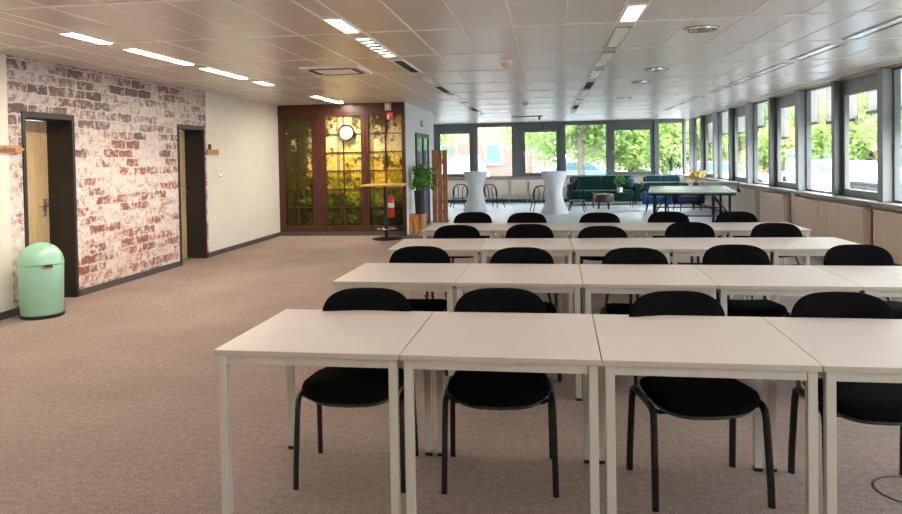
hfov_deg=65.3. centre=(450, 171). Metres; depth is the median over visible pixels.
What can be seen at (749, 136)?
trim
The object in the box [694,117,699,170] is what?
window
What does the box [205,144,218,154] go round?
arrow sign
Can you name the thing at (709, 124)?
blind
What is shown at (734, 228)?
table
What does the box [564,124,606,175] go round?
window
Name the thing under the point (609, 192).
coffee table
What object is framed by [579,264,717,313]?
table
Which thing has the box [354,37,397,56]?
recessed light
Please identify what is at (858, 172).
car
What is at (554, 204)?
cocktail table
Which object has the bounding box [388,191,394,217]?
fire extinguisher
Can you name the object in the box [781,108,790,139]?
blind
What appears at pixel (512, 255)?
chair
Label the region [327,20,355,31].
diffuser
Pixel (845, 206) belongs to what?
grille
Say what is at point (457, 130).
window
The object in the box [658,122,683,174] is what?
window
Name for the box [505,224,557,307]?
chair
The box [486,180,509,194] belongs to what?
radiator
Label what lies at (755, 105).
window
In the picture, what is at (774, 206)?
wall panel
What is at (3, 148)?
arrow sign
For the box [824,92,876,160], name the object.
tree
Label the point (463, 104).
recessed light
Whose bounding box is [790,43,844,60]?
recessed light
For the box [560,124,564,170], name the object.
trim
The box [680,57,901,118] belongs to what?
trim
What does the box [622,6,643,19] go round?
diffuser
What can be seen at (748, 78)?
recessed light
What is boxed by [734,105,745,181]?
window
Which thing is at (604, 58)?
recessed light
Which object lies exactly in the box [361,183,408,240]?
bistro table
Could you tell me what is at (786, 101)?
window
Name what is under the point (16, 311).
baseboard
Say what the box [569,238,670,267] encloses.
table
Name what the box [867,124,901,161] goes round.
tree
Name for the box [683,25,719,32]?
ceiling vent
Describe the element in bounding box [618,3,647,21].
recessed light
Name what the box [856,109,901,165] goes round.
tree
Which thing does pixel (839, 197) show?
windowsill
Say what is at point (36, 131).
door
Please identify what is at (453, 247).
table
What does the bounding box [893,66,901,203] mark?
window
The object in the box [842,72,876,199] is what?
window
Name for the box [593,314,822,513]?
table
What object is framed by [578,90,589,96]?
recessed light
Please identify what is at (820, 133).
tree
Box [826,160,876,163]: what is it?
car
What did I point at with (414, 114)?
wall
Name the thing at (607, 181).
cushion
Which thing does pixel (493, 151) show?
brick house
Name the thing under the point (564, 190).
radiator
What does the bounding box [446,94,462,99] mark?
recessed light
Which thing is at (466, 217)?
chair
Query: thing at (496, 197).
wire chair
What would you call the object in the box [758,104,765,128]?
blind
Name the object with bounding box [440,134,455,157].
tree
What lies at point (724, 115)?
blind
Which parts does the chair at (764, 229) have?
backrest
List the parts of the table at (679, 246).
leg, frame, leg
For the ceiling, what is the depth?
7.01 m
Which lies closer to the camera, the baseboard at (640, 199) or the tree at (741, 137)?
the baseboard at (640, 199)
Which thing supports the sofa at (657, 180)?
on the floor
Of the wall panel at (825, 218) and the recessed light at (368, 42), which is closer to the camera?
the recessed light at (368, 42)
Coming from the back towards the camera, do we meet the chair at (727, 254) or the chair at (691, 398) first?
the chair at (727, 254)
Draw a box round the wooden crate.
[409,213,426,233]
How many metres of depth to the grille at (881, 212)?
8.89 m
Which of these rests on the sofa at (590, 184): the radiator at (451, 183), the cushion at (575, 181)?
the cushion at (575, 181)
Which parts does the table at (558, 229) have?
frame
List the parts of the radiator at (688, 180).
panel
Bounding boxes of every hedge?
[532,144,626,172]
[738,146,901,173]
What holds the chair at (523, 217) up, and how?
on the floor
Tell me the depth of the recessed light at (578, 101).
14.35 m
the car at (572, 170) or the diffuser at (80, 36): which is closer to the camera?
the diffuser at (80, 36)
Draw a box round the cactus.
[669,156,673,174]
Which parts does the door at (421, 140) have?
pane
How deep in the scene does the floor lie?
3.92 m
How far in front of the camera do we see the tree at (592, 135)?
35.87 m
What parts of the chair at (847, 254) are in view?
backrest, seat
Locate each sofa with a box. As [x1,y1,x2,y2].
[567,175,640,204]
[640,175,687,203]
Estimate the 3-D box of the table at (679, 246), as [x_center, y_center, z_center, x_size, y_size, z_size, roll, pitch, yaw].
[2.273,0.986,6.178,0.794,0.730,0.794,-1,1,7]
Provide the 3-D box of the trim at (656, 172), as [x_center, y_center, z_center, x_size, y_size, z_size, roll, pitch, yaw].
[6.550,-0.749,22.515,0.120,1.670,0.160,-1,1,8]
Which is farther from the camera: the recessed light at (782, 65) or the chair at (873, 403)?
the recessed light at (782, 65)
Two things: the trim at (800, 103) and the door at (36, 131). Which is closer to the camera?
the door at (36, 131)
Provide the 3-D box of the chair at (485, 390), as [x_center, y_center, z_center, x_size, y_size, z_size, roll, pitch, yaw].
[0.235,1.024,3.389,0.528,0.843,0.550,-1,1,6]
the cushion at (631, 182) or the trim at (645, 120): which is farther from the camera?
the trim at (645, 120)
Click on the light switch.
(220, 169)
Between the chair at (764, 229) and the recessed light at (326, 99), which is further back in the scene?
the recessed light at (326, 99)
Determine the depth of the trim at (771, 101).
13.57 m
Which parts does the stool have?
seat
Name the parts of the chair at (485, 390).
leg, leg, seat, backrest, leg, rail, leg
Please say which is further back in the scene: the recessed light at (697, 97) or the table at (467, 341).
the recessed light at (697, 97)
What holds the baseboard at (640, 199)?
attached to the wall at (682, 178)
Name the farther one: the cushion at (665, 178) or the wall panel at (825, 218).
the cushion at (665, 178)
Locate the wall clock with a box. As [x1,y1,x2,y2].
[338,124,354,140]
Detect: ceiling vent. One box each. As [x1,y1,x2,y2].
[631,80,650,83]
[645,67,668,71]
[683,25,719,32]
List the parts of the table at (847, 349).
leg, leg, frame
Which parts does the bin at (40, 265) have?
dome lid, push plate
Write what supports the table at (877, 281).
on the floor
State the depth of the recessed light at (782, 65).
9.27 m
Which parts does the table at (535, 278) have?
leg, frame, leg, leg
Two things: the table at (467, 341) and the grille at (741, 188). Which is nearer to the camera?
the table at (467, 341)
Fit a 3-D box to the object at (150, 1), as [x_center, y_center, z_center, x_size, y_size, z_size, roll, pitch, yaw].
[0.810,-1.318,9.550,9.720,0.015,27.200,-1,1,8]
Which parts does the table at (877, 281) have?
frame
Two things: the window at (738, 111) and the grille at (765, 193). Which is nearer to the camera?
the grille at (765, 193)
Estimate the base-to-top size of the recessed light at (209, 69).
0.018 m
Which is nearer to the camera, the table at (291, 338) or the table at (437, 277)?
the table at (291, 338)
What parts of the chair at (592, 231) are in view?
leg, backrest, leg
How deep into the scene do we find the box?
13.72 m
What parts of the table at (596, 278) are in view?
leg, leg, frame, leg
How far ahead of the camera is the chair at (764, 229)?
6.68 m
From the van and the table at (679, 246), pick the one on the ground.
the van
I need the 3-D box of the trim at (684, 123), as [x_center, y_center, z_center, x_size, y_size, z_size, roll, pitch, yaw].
[7.426,-0.761,22.396,0.070,1.670,0.160,-1,1,8]
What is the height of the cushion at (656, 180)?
0.525 m
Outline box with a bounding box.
[384,103,390,110]
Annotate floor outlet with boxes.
[872,476,901,502]
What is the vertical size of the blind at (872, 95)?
0.740 m
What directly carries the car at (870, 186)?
on the ground
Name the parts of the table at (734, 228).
leg, frame, leg, leg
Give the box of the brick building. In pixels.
[738,89,866,173]
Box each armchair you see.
[642,187,671,211]
[672,195,704,211]
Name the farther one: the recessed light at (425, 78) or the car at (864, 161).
the car at (864, 161)
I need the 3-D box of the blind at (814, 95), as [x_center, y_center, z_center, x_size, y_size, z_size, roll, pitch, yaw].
[6.460,-1.243,12.813,0.120,0.800,1.199,-1,1,8]
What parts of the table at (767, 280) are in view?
leg, frame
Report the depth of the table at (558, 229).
7.70 m
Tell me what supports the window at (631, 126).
in the wall at (682, 178)
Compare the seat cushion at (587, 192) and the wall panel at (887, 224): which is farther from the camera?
the seat cushion at (587, 192)
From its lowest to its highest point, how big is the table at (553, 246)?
0.730 m
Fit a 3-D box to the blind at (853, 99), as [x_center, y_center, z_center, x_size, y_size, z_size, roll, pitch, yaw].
[6.253,-1.197,11.280,0.120,0.820,1.199,-1,1,8]
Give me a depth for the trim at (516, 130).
23.03 m
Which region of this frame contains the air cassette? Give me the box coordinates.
[299,65,372,75]
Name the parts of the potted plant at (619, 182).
pot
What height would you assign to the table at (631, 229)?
0.730 m
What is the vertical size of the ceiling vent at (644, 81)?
0.021 m
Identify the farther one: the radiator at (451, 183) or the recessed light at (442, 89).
the radiator at (451, 183)
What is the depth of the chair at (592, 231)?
6.68 m
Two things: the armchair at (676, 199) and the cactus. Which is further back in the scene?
the cactus
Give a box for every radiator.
[448,180,468,194]
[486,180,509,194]
[511,179,527,201]
[529,179,546,193]
[562,179,569,193]
[634,178,642,188]
[686,178,702,184]
[703,182,725,211]
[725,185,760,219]
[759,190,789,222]
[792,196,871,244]
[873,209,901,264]
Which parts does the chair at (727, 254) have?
backrest, seat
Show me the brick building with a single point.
(822, 93)
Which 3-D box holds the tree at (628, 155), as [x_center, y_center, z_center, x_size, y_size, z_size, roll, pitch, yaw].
[10.845,-2.531,43.579,6.748,6.449,6.144,-1,1,-20]
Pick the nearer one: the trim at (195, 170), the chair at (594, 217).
the chair at (594, 217)
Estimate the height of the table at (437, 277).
0.730 m
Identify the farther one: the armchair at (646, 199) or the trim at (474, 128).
the trim at (474, 128)
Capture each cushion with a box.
[571,177,579,189]
[572,176,601,189]
[573,190,602,194]
[602,175,631,189]
[603,189,634,194]
[628,177,634,189]
[646,175,661,185]
[662,175,677,185]
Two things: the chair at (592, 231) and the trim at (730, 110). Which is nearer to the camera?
the chair at (592, 231)
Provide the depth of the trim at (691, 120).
21.12 m
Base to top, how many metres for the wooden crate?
0.390 m
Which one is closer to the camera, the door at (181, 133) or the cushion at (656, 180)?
the door at (181, 133)
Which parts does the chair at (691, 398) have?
leg, rail, leg, backrest, seat, leg, leg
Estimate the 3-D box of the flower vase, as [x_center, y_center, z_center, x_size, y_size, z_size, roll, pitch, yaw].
[6.609,0.185,19.103,0.495,0.595,0.536,-2,2,-39]
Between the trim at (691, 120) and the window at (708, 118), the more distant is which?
the trim at (691, 120)
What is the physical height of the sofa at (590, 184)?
0.865 m
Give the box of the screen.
[432,150,448,221]
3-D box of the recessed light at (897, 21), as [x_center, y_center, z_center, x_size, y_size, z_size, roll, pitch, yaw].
[3.859,-1.296,6.352,0.152,0.018,1.200,-1,1,8]
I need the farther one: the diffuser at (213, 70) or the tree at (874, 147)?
the tree at (874, 147)
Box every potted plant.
[409,161,436,213]
[613,174,625,191]
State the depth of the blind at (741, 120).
17.05 m
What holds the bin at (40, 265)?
on the floor
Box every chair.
[293,288,418,492]
[389,246,450,375]
[425,225,480,298]
[441,288,558,497]
[450,184,467,207]
[452,212,491,262]
[483,184,504,207]
[490,247,561,381]
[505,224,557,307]
[507,212,546,222]
[530,185,545,211]
[566,186,586,211]
[578,226,638,313]
[579,212,620,262]
[600,247,668,314]
[626,291,775,511]
[648,211,699,262]
[664,222,728,298]
[702,244,790,316]
[715,211,772,264]
[750,223,802,299]
[788,292,901,505]
[823,244,901,318]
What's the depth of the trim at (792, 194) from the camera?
12.49 m
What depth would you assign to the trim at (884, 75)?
9.02 m
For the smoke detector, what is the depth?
8.12 m
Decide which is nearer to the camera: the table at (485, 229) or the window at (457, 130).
the table at (485, 229)
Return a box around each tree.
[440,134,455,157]
[500,125,630,174]
[532,132,577,165]
[584,130,649,170]
[639,119,727,173]
[727,103,790,159]
[758,101,852,172]
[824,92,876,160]
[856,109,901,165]
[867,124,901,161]
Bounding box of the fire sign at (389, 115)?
[386,112,393,119]
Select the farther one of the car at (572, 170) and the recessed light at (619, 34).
the car at (572, 170)
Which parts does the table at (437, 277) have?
leg, frame, leg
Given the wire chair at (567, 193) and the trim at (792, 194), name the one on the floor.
the wire chair at (567, 193)
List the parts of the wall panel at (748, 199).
panel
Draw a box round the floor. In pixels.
[0,201,901,513]
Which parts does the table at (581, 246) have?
leg, leg, frame, leg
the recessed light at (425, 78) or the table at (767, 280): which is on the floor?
the table at (767, 280)
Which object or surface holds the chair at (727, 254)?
on the floor
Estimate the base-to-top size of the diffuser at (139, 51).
0.006 m
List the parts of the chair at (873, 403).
leg, rail, leg, backrest, seat, leg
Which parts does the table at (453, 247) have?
leg, frame, leg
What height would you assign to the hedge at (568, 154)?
4.232 m
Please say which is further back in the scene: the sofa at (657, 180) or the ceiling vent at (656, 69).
the sofa at (657, 180)
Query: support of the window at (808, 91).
in the wall at (897, 64)
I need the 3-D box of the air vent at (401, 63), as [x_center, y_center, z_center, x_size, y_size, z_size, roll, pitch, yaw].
[-0.527,-1.265,8.470,0.152,0.018,1.200,-1,1,8]
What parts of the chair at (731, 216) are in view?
backrest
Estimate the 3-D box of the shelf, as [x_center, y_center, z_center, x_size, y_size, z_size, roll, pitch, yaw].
[4.599,0.800,20.089,1.040,0.010,0.540,-1,1,8]
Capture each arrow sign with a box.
[0,145,24,152]
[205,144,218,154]
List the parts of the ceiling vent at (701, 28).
plate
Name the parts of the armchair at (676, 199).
armrest, seat, armrest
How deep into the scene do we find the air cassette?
8.52 m
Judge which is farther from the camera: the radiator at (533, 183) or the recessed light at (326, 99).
the radiator at (533, 183)
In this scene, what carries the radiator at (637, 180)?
on the floor
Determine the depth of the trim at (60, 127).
8.00 m
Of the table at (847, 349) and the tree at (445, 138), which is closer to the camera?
the table at (847, 349)
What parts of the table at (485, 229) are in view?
leg, frame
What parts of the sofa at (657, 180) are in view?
armrest, frame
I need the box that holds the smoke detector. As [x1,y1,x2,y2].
[501,60,512,67]
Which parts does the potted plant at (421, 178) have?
planter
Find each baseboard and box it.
[0,232,280,320]
[281,232,406,235]
[437,198,641,202]
[695,203,901,265]
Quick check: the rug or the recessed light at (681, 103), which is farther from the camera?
the rug
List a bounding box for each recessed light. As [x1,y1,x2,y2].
[57,31,115,43]
[121,48,196,64]
[197,67,250,78]
[252,81,274,85]
[310,96,325,98]
[321,98,343,102]
[322,17,360,32]
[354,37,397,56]
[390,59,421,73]
[415,75,439,84]
[433,86,451,93]
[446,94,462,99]
[460,103,472,106]
[574,99,583,103]
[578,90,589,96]
[582,81,595,89]
[587,69,603,79]
[594,52,615,66]
[604,26,632,48]
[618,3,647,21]
[674,102,688,105]
[685,96,704,101]
[707,86,731,92]
[727,76,758,84]
[753,62,793,74]
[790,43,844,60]
[842,16,901,39]
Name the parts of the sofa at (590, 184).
armrest, armrest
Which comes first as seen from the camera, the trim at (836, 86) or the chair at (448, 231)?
the chair at (448, 231)
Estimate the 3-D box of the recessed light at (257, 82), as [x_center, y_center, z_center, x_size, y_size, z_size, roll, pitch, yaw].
[-2.652,-1.260,9.993,0.152,0.018,0.490,-1,1,8]
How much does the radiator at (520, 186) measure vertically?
0.751 m
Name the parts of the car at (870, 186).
lid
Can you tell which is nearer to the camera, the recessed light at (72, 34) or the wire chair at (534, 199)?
the recessed light at (72, 34)
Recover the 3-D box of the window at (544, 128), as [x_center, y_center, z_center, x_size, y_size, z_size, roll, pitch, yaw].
[2.929,-0.696,23.013,1.250,1.680,0.125,-1,1,8]
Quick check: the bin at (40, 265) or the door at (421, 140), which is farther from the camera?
the door at (421, 140)
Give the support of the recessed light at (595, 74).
in the ceiling
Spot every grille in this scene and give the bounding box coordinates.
[316,69,356,74]
[725,185,760,190]
[759,190,789,195]
[792,196,871,209]
[873,209,901,215]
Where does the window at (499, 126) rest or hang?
in the wall at (682, 178)
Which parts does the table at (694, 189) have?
leg, carriage leg, carriage leg, leg, leg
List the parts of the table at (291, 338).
leg, leg, frame, leg, leg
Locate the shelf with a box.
[614,199,631,200]
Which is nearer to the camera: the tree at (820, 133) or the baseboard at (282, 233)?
the baseboard at (282, 233)
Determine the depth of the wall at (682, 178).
23.16 m
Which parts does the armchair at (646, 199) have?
armrest, seat, armrest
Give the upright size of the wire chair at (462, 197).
0.718 m
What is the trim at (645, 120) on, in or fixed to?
attached to the wall at (682, 178)
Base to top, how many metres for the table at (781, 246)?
0.730 m
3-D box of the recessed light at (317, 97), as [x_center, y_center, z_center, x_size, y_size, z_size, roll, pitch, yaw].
[-2.331,-1.316,12.371,0.152,0.018,0.450,-1,1,8]
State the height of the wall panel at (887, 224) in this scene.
0.746 m
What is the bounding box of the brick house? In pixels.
[441,127,531,175]
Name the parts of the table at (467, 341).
leg, leg, frame, leg, leg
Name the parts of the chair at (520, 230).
backrest, leg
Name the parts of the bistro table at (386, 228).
plate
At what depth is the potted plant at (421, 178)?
14.10 m
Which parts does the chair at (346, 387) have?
leg, leg, seat, backrest, leg, leg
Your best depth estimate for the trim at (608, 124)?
22.63 m
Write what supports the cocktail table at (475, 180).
on the floor
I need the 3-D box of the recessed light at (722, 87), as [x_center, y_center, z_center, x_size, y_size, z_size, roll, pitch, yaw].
[4.659,-1.435,12.277,0.152,0.018,1.200,-1,1,8]
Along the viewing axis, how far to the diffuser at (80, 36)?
6.13 m
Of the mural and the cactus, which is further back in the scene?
the cactus
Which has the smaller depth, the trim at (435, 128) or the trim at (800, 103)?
the trim at (800, 103)
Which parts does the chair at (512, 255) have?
backrest, seat, leg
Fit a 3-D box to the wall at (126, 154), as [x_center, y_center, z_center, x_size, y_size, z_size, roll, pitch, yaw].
[-4.152,0.066,10.252,0.340,2.620,27.200,-1,1,8]
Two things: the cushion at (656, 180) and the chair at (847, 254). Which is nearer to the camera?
the chair at (847, 254)
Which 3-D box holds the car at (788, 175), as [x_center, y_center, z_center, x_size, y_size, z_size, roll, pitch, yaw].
[16.198,0.122,31.649,1.720,1.400,4.280,-1,1,13]
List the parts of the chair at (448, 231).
backrest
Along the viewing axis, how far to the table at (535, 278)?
4.53 m
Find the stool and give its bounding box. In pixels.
[593,193,613,209]
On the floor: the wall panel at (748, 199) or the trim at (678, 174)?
the wall panel at (748, 199)
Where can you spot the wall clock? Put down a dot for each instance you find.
(346, 132)
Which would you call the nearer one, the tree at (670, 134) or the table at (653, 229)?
the table at (653, 229)
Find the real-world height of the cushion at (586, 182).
0.525 m
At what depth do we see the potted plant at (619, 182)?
19.98 m
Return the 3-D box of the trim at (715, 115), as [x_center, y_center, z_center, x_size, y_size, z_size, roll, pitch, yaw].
[6.854,-0.684,18.157,0.190,1.715,0.150,-1,1,8]
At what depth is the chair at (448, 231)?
7.01 m
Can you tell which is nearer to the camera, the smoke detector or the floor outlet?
the floor outlet
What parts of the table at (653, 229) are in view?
frame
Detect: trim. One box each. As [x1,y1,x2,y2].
[0,0,901,123]
[21,111,78,296]
[177,124,207,265]
[433,119,685,127]
[433,127,436,152]
[442,174,679,178]
[473,126,476,170]
[512,125,521,176]
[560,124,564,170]
[607,123,610,174]
[654,122,658,174]
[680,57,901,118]
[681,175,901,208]
[683,122,685,173]
[688,118,693,174]
[700,115,704,176]
[712,112,718,178]
[728,108,734,180]
[745,103,753,183]
[768,97,776,186]
[791,192,800,223]
[795,90,805,190]
[831,81,842,194]
[877,68,892,201]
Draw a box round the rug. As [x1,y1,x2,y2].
[585,205,639,210]
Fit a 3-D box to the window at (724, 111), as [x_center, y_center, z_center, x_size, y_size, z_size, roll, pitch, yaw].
[6.820,-0.665,17.382,0.080,1.720,1.397,-1,1,8]
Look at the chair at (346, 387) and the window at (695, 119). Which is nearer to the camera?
the chair at (346, 387)
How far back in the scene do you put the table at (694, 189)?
14.67 m
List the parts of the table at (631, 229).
frame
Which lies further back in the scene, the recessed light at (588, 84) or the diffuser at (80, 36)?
the recessed light at (588, 84)
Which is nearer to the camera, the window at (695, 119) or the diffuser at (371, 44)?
the diffuser at (371, 44)
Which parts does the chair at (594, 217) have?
backrest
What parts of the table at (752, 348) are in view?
leg, leg, frame, leg, leg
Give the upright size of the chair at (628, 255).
0.843 m
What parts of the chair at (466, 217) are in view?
backrest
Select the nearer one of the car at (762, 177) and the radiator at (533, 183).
the radiator at (533, 183)
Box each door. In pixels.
[26,120,49,244]
[179,130,187,258]
[415,133,430,223]
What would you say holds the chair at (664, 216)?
on the floor
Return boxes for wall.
[0,53,279,311]
[311,102,433,234]
[433,118,685,199]
[686,62,901,244]
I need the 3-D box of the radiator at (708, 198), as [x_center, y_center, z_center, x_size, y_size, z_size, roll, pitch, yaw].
[6.789,0.647,18.144,0.222,0.746,2.069,-1,1,8]
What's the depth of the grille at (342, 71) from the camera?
8.68 m
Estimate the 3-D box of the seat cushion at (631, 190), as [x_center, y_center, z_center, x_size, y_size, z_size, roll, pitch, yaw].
[5.075,0.611,21.358,0.902,0.138,0.670,-1,1,8]
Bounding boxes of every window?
[437,127,472,177]
[476,126,512,176]
[521,125,559,176]
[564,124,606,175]
[610,123,653,174]
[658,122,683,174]
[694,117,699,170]
[705,114,712,177]
[719,110,727,179]
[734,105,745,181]
[753,100,768,185]
[776,93,794,188]
[805,84,831,193]
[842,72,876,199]
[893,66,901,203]
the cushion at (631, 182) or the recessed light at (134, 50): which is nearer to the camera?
the recessed light at (134, 50)
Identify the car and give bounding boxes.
[542,162,605,174]
[674,161,768,182]
[782,159,831,182]
[812,164,901,190]
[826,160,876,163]
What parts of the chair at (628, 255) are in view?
seat, backrest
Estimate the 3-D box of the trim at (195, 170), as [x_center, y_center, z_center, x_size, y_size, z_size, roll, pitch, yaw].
[-4.081,0.330,10.700,0.352,2.070,0.815,-1,1,8]
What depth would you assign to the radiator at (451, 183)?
23.23 m
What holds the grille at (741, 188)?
attached to the wall panel at (748, 199)
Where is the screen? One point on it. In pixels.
(439, 159)
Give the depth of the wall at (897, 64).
11.22 m
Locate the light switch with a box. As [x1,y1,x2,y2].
[219,168,221,177]
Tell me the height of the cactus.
0.601 m
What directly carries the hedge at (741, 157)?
on the ground
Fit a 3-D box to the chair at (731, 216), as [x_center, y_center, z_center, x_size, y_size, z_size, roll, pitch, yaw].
[3.243,0.878,7.839,0.528,0.843,0.550,-1,1,6]
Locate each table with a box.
[214,309,432,513]
[333,263,469,378]
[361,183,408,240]
[388,238,484,298]
[400,312,600,513]
[422,223,499,296]
[454,263,581,400]
[463,171,488,211]
[479,238,573,313]
[494,223,568,237]
[541,171,568,214]
[569,223,646,294]
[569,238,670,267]
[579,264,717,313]
[592,191,632,207]
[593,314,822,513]
[640,181,739,222]
[640,223,727,237]
[656,238,771,299]
[694,265,862,315]
[714,222,811,298]
[745,237,857,302]
[762,317,901,513]
[815,265,901,296]
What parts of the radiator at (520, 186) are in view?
panel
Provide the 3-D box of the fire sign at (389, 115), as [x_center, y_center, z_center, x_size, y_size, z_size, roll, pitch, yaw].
[-1.198,-1.095,13.780,0.150,0.150,0.015,-1,1,8]
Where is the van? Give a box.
[442,154,489,175]
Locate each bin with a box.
[17,242,64,319]
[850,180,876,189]
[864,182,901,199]
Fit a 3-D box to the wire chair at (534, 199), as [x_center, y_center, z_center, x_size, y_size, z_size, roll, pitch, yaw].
[2.422,0.718,19.236,0.489,0.718,0.498,-1,1,-7]
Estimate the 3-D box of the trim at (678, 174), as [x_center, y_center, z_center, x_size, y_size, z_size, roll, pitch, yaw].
[2.552,0.167,23.006,9.520,0.037,0.180,-1,1,8]
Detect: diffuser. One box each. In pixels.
[67,33,108,42]
[131,49,189,63]
[205,68,243,77]
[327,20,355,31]
[358,39,393,55]
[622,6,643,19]
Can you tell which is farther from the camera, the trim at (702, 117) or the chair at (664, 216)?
the trim at (702, 117)
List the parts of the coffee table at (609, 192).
glass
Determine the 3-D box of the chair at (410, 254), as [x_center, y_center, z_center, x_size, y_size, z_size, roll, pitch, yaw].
[-0.256,0.995,5.165,0.528,0.843,0.550,-1,1,7]
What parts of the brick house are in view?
pane, pane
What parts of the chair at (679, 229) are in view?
seat, backrest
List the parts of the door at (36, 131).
handle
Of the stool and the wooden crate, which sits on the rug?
the stool
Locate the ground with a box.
[533,165,677,173]
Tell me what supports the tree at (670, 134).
on the ground
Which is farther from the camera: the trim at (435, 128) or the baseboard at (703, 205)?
the trim at (435, 128)
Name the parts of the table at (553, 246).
leg, frame, leg, leg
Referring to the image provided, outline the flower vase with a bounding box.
[686,168,704,184]
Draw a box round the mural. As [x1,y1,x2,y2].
[277,102,406,231]
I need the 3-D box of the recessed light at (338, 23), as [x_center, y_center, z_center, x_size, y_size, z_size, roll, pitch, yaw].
[-0.890,-1.202,5.780,0.152,0.018,0.610,-1,1,8]
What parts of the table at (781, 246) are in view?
leg, frame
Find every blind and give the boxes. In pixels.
[708,123,711,143]
[722,112,727,134]
[738,116,744,133]
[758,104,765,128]
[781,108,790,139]
[794,91,819,126]
[826,88,859,123]
[866,71,901,114]
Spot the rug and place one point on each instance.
(589, 207)
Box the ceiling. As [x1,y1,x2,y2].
[0,0,901,123]
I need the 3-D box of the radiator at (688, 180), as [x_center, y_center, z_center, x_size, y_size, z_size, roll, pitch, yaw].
[7.104,0.593,20.472,0.222,0.746,2.169,-1,1,8]
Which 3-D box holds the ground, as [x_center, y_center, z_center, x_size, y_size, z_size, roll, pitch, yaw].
[19.578,0.841,32.703,150.000,0.200,150.000,-1,1,8]
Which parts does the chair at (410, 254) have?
backrest, seat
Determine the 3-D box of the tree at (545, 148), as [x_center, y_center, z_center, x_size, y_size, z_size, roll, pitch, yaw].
[8.537,-3.440,53.773,7.458,7.875,7.317,-2,1,-32]
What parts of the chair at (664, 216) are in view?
backrest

